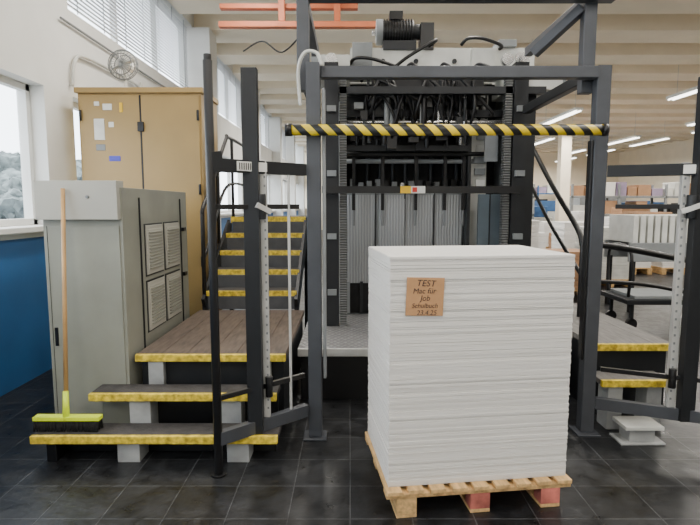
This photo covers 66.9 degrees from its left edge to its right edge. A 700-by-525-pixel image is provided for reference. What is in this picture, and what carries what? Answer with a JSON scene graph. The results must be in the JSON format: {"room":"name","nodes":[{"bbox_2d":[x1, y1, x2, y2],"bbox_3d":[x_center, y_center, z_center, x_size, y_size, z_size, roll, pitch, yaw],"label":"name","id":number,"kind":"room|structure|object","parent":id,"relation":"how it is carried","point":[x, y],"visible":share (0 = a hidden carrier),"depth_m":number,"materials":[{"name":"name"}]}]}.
{"room":"print shop","nodes":[
{"label":"print shop","id":0,"kind":"room"},
{"bbox_2d":[0,0,304,396],"bbox_3d":[-2.725,-2.425,13.316,0.550,4.950,37.000,0,6,0],"label":"wall","id":1,"kind":"structure","parent":0,"point":[38,49],"depth_m":4.83,"materials":[{"name":"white paint"}]},
{"bbox_2d":[0,75,37,226],"bbox_3d":[-2.877,-1.753,2.626,0.145,3.280,4.200,0,6,0],"label":"window","id":2,"kind":"structure","parent":1,"relation":"in","point":[23,89],"depth_m":4.75,"materials":[{"name":"white paint"}]},
{"bbox_2d":[59,16,164,86],"bbox_3d":[-2.715,-0.923,7.293,0.046,3.262,4.300,0,6,0],"label":"pipe","id":3,"kind":"object","parent":1,"relation":"attached to","point":[77,56],"visible":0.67,"depth_m":5.52,"materials":[{"name":"grey metal"}]},
{"bbox_2d":[67,0,188,110],"bbox_3d":[-2.877,-2.260,7.299,0.145,3.280,4.200,0,6,0],"label":"window blinds","id":4,"kind":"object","parent":1,"relation":"in","point":[157,8],"depth_m":7.46,"materials":[{"name":"white paint"}]},
{"bbox_2d":[0,208,305,234],"bbox_3d":[-2.800,-1.252,13.443,0.300,0.050,37.000,0,6,0],"label":"window sill","id":5,"kind":"structure","parent":1,"relation":"attached to","point":[9,230],"depth_m":4.37,"materials":[{"name":"white paint"}]},
{"bbox_2d":[217,60,242,212],"bbox_3d":[-2.877,-2.767,11.971,0.145,3.280,4.200,0,6,0],"label":"window","id":6,"kind":"structure","parent":1,"relation":"in","point":[223,85],"depth_m":12.62,"materials":[{"name":"glass"}]},
{"bbox_2d":[260,108,269,203],"bbox_3d":[-2.877,-3.274,16.644,0.145,3.280,4.200,0,6,0],"label":"window","id":7,"kind":"structure","parent":1,"relation":"in","point":[265,121],"depth_m":17.84,"materials":[{"name":"white paint"}]},
{"bbox_2d":[282,132,285,203],"bbox_3d":[-2.877,-3.780,21.317,0.145,3.280,4.200,0,6,0],"label":"window","id":8,"kind":"structure","parent":1,"relation":"in","point":[283,134],"depth_m":23.05,"materials":[{"name":"white paint"}]},
{"bbox_2d":[0,230,699,524],"bbox_3d":[6.600,0.085,13.588,19.200,0.100,37.400,0,6,0],"label":"floor","id":9,"kind":"structure","parent":0,"point":[336,480],"depth_m":2.88,"materials":[{"name":"tile"}]},
{"bbox_2d":[33,180,189,422],"bbox_3d":[-1.671,0.243,4.020,0.566,1.650,1.378,0,6,0],"label":"electrical cabinet","id":10,"kind":"object","parent":9,"relation":"on","point":[127,253],"visible":0.93,"depth_m":3.41,"materials":[{"name":"metal"}]},
{"bbox_2d":[74,87,221,315],"bbox_3d":[-2.010,-0.398,5.478,1.220,2.610,0.662,0,6,0],"label":"tall cabinet","id":11,"kind":"object","parent":9,"relation":"on","point":[151,138],"visible":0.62,"depth_m":5.09,"materials":[{"name":"paint"}]},
{"bbox_2d":[108,49,138,86],"bbox_3d":[-2.220,-1.884,5.227,0.290,0.395,0.220,0,6,0],"label":"desk fan","id":12,"kind":"object","parent":11,"relation":"on","point":[126,66],"visible":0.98,"depth_m":5.17,"materials":[{"name":"white paint"}]},
{"bbox_2d":[30,384,281,461],"bbox_3d":[-1.135,0.979,3.249,1.430,0.352,0.390,0,6,0],"label":"entry steps","id":13,"kind":"structure","parent":9,"relation":"on","point":[139,419],"depth_m":3.24,"materials":[{"name":"wood"}]},
{"bbox_2d":[32,188,102,431],"bbox_3d":[-1.678,0.271,3.187,0.395,1.431,0.289,0,6,0],"label":"push broom","id":14,"kind":"object","parent":13,"relation":"on","point":[64,421],"visible":1,"depth_m":3.14,"materials":[{"name":"brown wood"}]},
{"bbox_2d":[135,310,303,410],"bbox_3d":[-0.910,0.784,4.214,0.980,0.532,1.490,0,6,0],"label":"step platform","id":15,"kind":"object","parent":9,"relation":"on","point":[182,355],"visible":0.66,"depth_m":3.60,"materials":[{"name":"brown wood"}]},
{"bbox_2d":[200,134,307,327],"bbox_3d":[-0.930,-0.284,5.968,0.900,2.278,2.273,0,6,0],"label":"stairs","id":16,"kind":"structure","parent":9,"relation":"on","point":[230,251],"depth_m":5.43,"materials":[{"name":"metal"}]},
{"bbox_2d":[203,53,308,478],"bbox_3d":[-0.515,0.039,3.031,0.665,2.270,0.112,-5,8,-41],"label":"gate","id":17,"kind":"object","parent":9,"relation":"on","point":[259,390],"visible":1,"depth_m":2.96,"materials":[{"name":"black metal"}]},
{"bbox_2d":[298,314,368,398],"bbox_3d":[0.610,0.790,4.708,2.020,0.413,1.310,0,6,0],"label":"platform","id":18,"kind":"object","parent":9,"relation":"on","point":[347,346],"visible":0.26,"depth_m":4.11,"materials":[{"name":"black paint"}]},
{"bbox_2d":[243,0,614,440],"bbox_3d":[0.464,-0.348,3.905,2.332,2.850,1.360,0,6,0],"label":"frame","id":19,"kind":"object","parent":9,"relation":"on","point":[587,78],"visible":0.95,"depth_m":3.29,"materials":[{"name":"grey paint"}]},
{"bbox_2d":[285,124,609,135],"bbox_3d":[0.573,-0.790,3.158,1.915,0.074,0.074,0,6,0],"label":"bar","id":20,"kind":"object","parent":19,"relation":"attached to","point":[290,129],"visible":1,"depth_m":3.13,"materials":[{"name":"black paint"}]},
{"bbox_2d":[311,11,565,325],"bbox_3d":[0.780,-0.725,5.527,2.240,3.250,2.055,0,6,0],"label":"press","id":21,"kind":"object","parent":9,"relation":"on","point":[381,190],"visible":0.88,"depth_m":4.83,"materials":[{"name":"paint"}]},
{"bbox_2d":[365,431,571,517],"bbox_3d":[0.597,1.120,2.921,0.937,0.144,0.704,-1,6,-7],"label":"wooden pallet","id":22,"kind":"object","parent":9,"relation":"on","point":[545,491],"visible":0.42,"depth_m":2.60,"materials":[{"name":"brown wood"}]},
{"bbox_2d":[368,245,574,486],"bbox_3d":[0.596,0.491,2.859,0.911,1.118,0.625,-1,6,-7],"label":"paper stack","id":23,"kind":"object","parent":22,"relation":"on","point":[478,390],"visible":0.99,"depth_m":2.56,"materials":[{"name":"white paper"}]},
{"bbox_2d":[405,277,444,315],"bbox_3d":[0.350,0.160,2.470,0.186,0.186,0.006,-1,6,-7],"label":"note","id":24,"kind":"object","parent":23,"relation":"attached to","point":[424,296],"visible":1,"depth_m":2.47,"materials":[{"name":"orange paper"}]},
{"bbox_2d":[532,184,534,219],"bbox_3d":[5.790,-1.761,19.715,1.780,2.250,0.980,0,6,0],"label":"shelf","id":25,"kind":"object","parent":9,"relation":"on","point":[533,184],"visible":0.08,"depth_m":19.19,"materials":[{"name":"grey metal"}]},
{"bbox_2d":[531,220,539,247],"bbox_3d":[3.350,-0.283,10.983,0.900,1.195,0.700,0,6,0],"label":"papers","id":26,"kind":"object","parent":9,"relation":"on","point":[535,223],"visible":0.16,"depth_m":10.62,"materials":[{"name":"white paper"}]},
{"bbox_2d":[538,232,545,247],"bbox_3d":[5.275,-0.554,15.807,0.910,0.693,0.750,0,6,0],"label":"papers","id":27,"kind":"object","parent":9,"relation":"on","point":[542,236],"visible":0.13,"depth_m":15.44,"materials":[{"name":"white paper"}]},
{"bbox_2d":[534,206,551,220],"bbox_3d":[6.000,-1.694,21.644,4.000,1.700,1.400,0,6,0],"label":"machine","id":28,"kind":"object","parent":9,"relation":"on","point":[538,215],"visible":0.12,"depth_m":20.91,"materials":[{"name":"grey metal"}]},
{"bbox_2d":[534,201,555,220],"bbox_3d":[8.500,-2.274,25.604,5.000,2.000,1.400,0,6,0],"label":"machine","id":29,"kind":"object","parent":9,"relation":"on","point":[550,204],"visible":0.02,"depth_m":24.87,"materials":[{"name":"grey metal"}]},
{"bbox_2d":[539,221,551,247],"bbox_3d":[6.691,-0.885,17.683,0.718,0.947,0.750,0,6,0],"label":"papers","id":30,"kind":"object","parent":9,"relation":"on","point":[544,227],"visible":0.12,"depth_m":17.34,"materials":[{"name":"white paper"}]},
{"bbox_2d":[548,233,551,247],"bbox_3d":[6.491,-0.541,15.809,0.935,0.666,0.750,0,6,0],"label":"papers","id":31,"kind":"object","parent":9,"relation":"on","point":[550,234],"visible":0.14,"depth_m":16.04,"materials":[{"name":"brown paper"}]},
{"bbox_2d":[539,248,579,294],"bbox_3d":[3.450,0.171,8.820,0.900,0.758,0.700,0,6,0],"label":"papers","id":32,"kind":"object","parent":9,"relation":"on","point":[576,252],"visible":0.16,"depth_m":8.51,"materials":[{"name":"brown paper"}]},
{"bbox_2d":[535,185,585,200],"bbox_3d":[12.340,-3.121,30.532,3.480,2.621,0.980,0,6,0],"label":"shelf","id":33,"kind":"object","parent":9,"relation":"on","point":[545,189],"visible":0.1,"depth_m":30.03,"materials":[{"name":"blue paint"}]},
{"bbox_2d":[555,113,572,220],"bbox_3d":[7.475,-2.994,18.560,0.350,4.950,0.350,0,6,0],"label":"support column","id":34,"kind":"structure","parent":9,"relation":"on","point":[564,142],"depth_m":18.39,"materials":[{"name":"white paint"}]},
{"bbox_2d":[551,221,583,247],"bbox_3d":[5.011,-0.340,11.807,0.840,1.129,0.750,0,6,0],"label":"papers","id":35,"kind":"object","parent":9,"relation":"on","point":[566,231],"visible":0.14,"depth_m":11.45,"materials":[{"name":"white paper"}]},
{"bbox_2d":[571,211,584,220],"bbox_3d":[7.835,-1.060,17.664,0.773,1.298,0.750,0,6,0],"label":"papers","id":36,"kind":"object","parent":9,"relation":"on","point":[579,215],"visible":0.09,"depth_m":17.31,"materials":[{"name":"white paper"}]},
{"bbox_2d":[575,226,628,286],"bbox_3d":[4.783,-0.126,10.020,0.811,1.090,0.750,0,6,0],"label":"papers","id":37,"kind":"object","parent":9,"relation":"on","point":[620,265],"visible":0.14,"depth_m":9.69,"materials":[{"name":"white paper"},{"name":"pine wood"}]},
{"bbox_2d":[533,148,685,413],"bbox_3d":[2.438,-0.168,4.881,1.435,2.282,2.502,0,6,0],"label":"step platform","id":38,"kind":"object","parent":9,"relation":"on","point":[621,345],"visible":0.43,"depth_m":4.08,"materials":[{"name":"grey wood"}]},
{"bbox_2d":[568,197,663,220],"bbox_3d":[11.000,-1.847,22.130,4.000,1.900,1.400,0,6,0],"label":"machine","id":39,"kind":"object","parent":9,"relation":"on","point":[576,201],"visible":0.02,"depth_m":21.46,"materials":[{"name":"grey metal"}]},
{"bbox_2d":[604,217,651,274],"bbox_3d":[6.158,-0.394,11.801,0.781,1.238,0.750,0,6,0],"label":"papers","id":40,"kind":"object","parent":9,"relation":"on","point":[641,267],"visible":0.08,"depth_m":11.50,"materials":[{"name":"white paper"}]},
{"bbox_2d":[569,182,690,216],"bbox_3d":[10.590,-1.800,19.711,5.180,2.328,0.980,0,6,0],"label":"shelf","id":41,"kind":"object","parent":9,"relation":"on","point":[618,190],"visible":0.27,"depth_m":19.23,"materials":[{"name":"grey metal"}]},
{"bbox_2d":[596,371,665,428],"bbox_3d":[1.890,0.940,3.612,0.460,0.352,0.220,0,6,0],"label":"entry steps","id":42,"kind":"structure","parent":9,"relation":"on","point":[648,389],"depth_m":3.54,"materials":[{"name":"grey wood"}]},
{"bbox_2d":[611,207,650,213],"bbox_3d":[9.311,-1.123,17.657,0.958,1.426,0.750,0,6,0],"label":"papers","id":43,"kind":"object","parent":9,"relation":"on","point":[618,211],"visible":0.13,"depth_m":17.24,"materials":[{"name":"brown paper"}]},
{"bbox_2d":[609,416,665,444],"bbox_3d":[1.840,1.078,3.396,0.280,0.125,0.180,0,6,0],"label":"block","id":44,"kind":"object","parent":9,"relation":"on","point":[633,430],"visible":0.96,"depth_m":3.34,"materials":[{"name":"paint"}]},
{"bbox_2d":[601,242,683,326],"bbox_3d":[4.300,0.269,6.618,2.000,1.039,0.700,0,6,0],"label":"cart","id":45,"kind":"object","parent":9,"relation":"on","point":[630,296],"visible":0.8,"depth_m":6.43,"materials":[{"name":"paint"}]},
{"bbox_2d":[603,214,687,312],"bbox_3d":[4.600,-0.010,7.694,1.500,1.360,0.740,0,6,0],"label":"conveyor","id":46,"kind":"object","parent":9,"relation":"on","point":[656,232],"visible":0.66,"depth_m":7.32,"materials":[{"name":"grey metal"}]},
{"bbox_2d":[622,212,671,213],"bbox_3d":[7.571,-0.631,13.586,0.916,1.324,0.750,0,6,0],"label":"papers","id":47,"kind":"object","parent":9,"relation":"on","point":[622,212],"visible":0.04,"depth_m":13.16,"materials":[{"name":"brown paper"}]},
{"bbox_2d":[595,77,699,423],"bbox_3d":[1.946,0.018,3.222,0.742,2.270,0.107,3,7,23],"label":"gate","id":48,"kind":"object","parent":9,"relation":"on","point":[688,206],"visible":0.98,"depth_m":3.21,"materials":[{"name":"grey metal"}]},
{"bbox_2d":[651,262,684,274],"bbox_3d":[7.244,-0.358,11.805,0.971,1.165,0.750,0,6,0],"label":"papers","id":49,"kind":"object","parent":9,"relation":"on","point":[661,268],"visible":0.1,"depth_m":11.54,"materials":[{"name":"white paper"}]},
{"bbox_2d":[168,0,699,152],"bbox_3d":[6.600,-4.771,13.062,19.200,0.530,37.400,0,6,0],"label":"ceiling","id":50,"kind":"structure","parent":0,"point":[644,42],"depth_m":10.88,"materials":[{"name":"cream painted corrugated metal"}]},
{"bbox_2d":[218,0,375,28],"bbox_3d":[-0.600,-3.385,6.684,2.100,0.850,0.180,0,6,0],"label":"rail","id":51,"kind":"object","parent":50,"relation":"hanging from","point":[281,6],"visible":0.8,"depth_m":6.67,"materials":[{"name":"metal"}]},
{"bbox_2d":[535,136,555,144],"bbox_3d":[7.400,-5.169,20.562,0.200,1.056,2.600,0,6,0],"label":"ceiling lamp","id":52,"kind":"object","parent":50,"relation":"hanging from","point":[550,137],"visible":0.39,"depth_m":19.89,"materials":[{"name":"white paint"}]},
{"bbox_2d":[539,94,583,123],"bbox_3d":[5.400,-4.315,13.614,0.200,1.256,2.400,0,6,0],"label":"ceiling lamp","id":53,"kind":"object","parent":50,"relation":"hanging from","point":[574,110],"visible":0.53,"depth_m":13.24,"materials":[{"name":"white paint"}]},
{"bbox_2d":[571,144,586,153],"bbox_3d":[9.500,-5.285,22.562,0.200,1.256,2.400,0,6,0],"label":"ceiling lamp","id":54,"kind":"object","parent":50,"relation":"hanging from","point":[582,148],"visible":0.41,"depth_m":21.81,"materials":[{"name":"white paint"}]},
{"bbox_2d":[608,119,641,144],"bbox_3d":[9.500,-4.854,18.585,0.200,1.256,2.400,0,6,0],"label":"ceiling lamp","id":55,"kind":"object","parent":50,"relation":"hanging from","point":[634,136],"visible":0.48,"depth_m":18.19,"materials":[{"name":"white paint"}]},
{"bbox_2d":[628,128,670,146],"bbox_3d":[11.600,-5.169,20.562,0.200,1.056,2.600,0,6,0],"label":"ceiling lamp","id":56,"kind":"object","parent":50,"relation":"hanging from","point":[665,137],"visible":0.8,"depth_m":20.35,"materials":[{"name":"white paint"}]},
{"bbox_2d":[666,65,696,100],"bbox_3d":[7.400,-4.123,10.919,0.200,1.056,2.600,0,6,0],"label":"ceiling lamp","id":57,"kind":"object","parent":50,"relation":"hanging from","point":[693,90],"visible":0.75,"depth_m":11.74,"materials":[{"name":"white paint"}]},
{"bbox_2d":[685,101,695,125],"bbox_3d":[9.500,-4.315,13.614,0.200,1.256,2.400,0,6,0],"label":"ceiling lamp","id":58,"kind":"object","parent":50,"relation":"hanging from","point":[692,123],"visible":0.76,"depth_m":14.61,"materials":[{"name":"white paint"}]},
{"bbox_2d":[304,153,618,229],"bbox_3d":[6.600,-4.431,31.808,19.200,4.950,0.200,0,6,0],"label":"wall","id":59,"kind":"structure","parent":0,"point":[579,164],"depth_m":31.60,"materials":[{"name":"white paint"}]},
{"bbox_2d":[618,137,693,203],"bbox_3d":[16.100,-2.425,13.316,0.200,4.950,37.000,0,6,0],"label":"wall","id":60,"kind":"structure","parent":0,"point":[675,152],"depth_m":27.58,"materials":[{"name":"white paint"}]},
{"label":"outside","id":61,"kind":"structure","parent":0,"visible":0},
{"bbox_3d":[-24.025,0.172,15.107,41.950,0.200,70.000,0,6,0],"label":"ground","id":62,"kind":"structure","parent":61,"visible":0},
{"bbox_2d":[0,150,20,174],"bbox_3d":[-10.558,-1.835,16.439,2.860,3.504,2.979,0,6,0],"label":"tree","id":63,"kind":"object","parent":62,"relation":"on","point":[8,160],"visible":0.06,"depth_m":15.91,"materials":[{"name":"green plant"}]},
{"bbox_2d":[0,168,21,194],"bbox_3d":[-8.259,-1.021,12.946,2.396,2.638,2.290,0,6,0],"label":"tree","id":64,"kind":"object","parent":62,"relation":"on","point":[6,175],"visible":0.04,"depth_m":12.40,"materials":[{"name":"green plant"}]},
{"bbox_2d":[0,188,23,218],"bbox_3d":[-6.961,-0.476,10.672,1.574,2.046,1.535,0,6,0],"label":"tree","id":65,"kind":"object","parent":62,"relation":"on","point":[11,202],"visible":0.27,"depth_m":10.33,"materials":[{"name":"green plant"}]},
{"bbox_2d":[2,177,22,192],"bbox_3d":[-7.181,-0.846,12.366,1.590,2.415,2.117,-3,7,-26],"label":"tree","id":66,"kind":"object","parent":62,"relation":"on","point":[14,182],"visible":0.02,"depth_m":12.06,"materials":[{"name":"green plant"}]},
{"bbox_2d":[20,159,81,179],"bbox_3d":[-9.175,-1.799,16.622,2.790,3.392,2.702,-2,7,-22],"label":"tree","id":67,"kind":"object","parent":62,"relation":"on","point":[78,161],"visible":0.02,"depth_m":16.00,"materials":[{"name":"green plant"}]}
]}

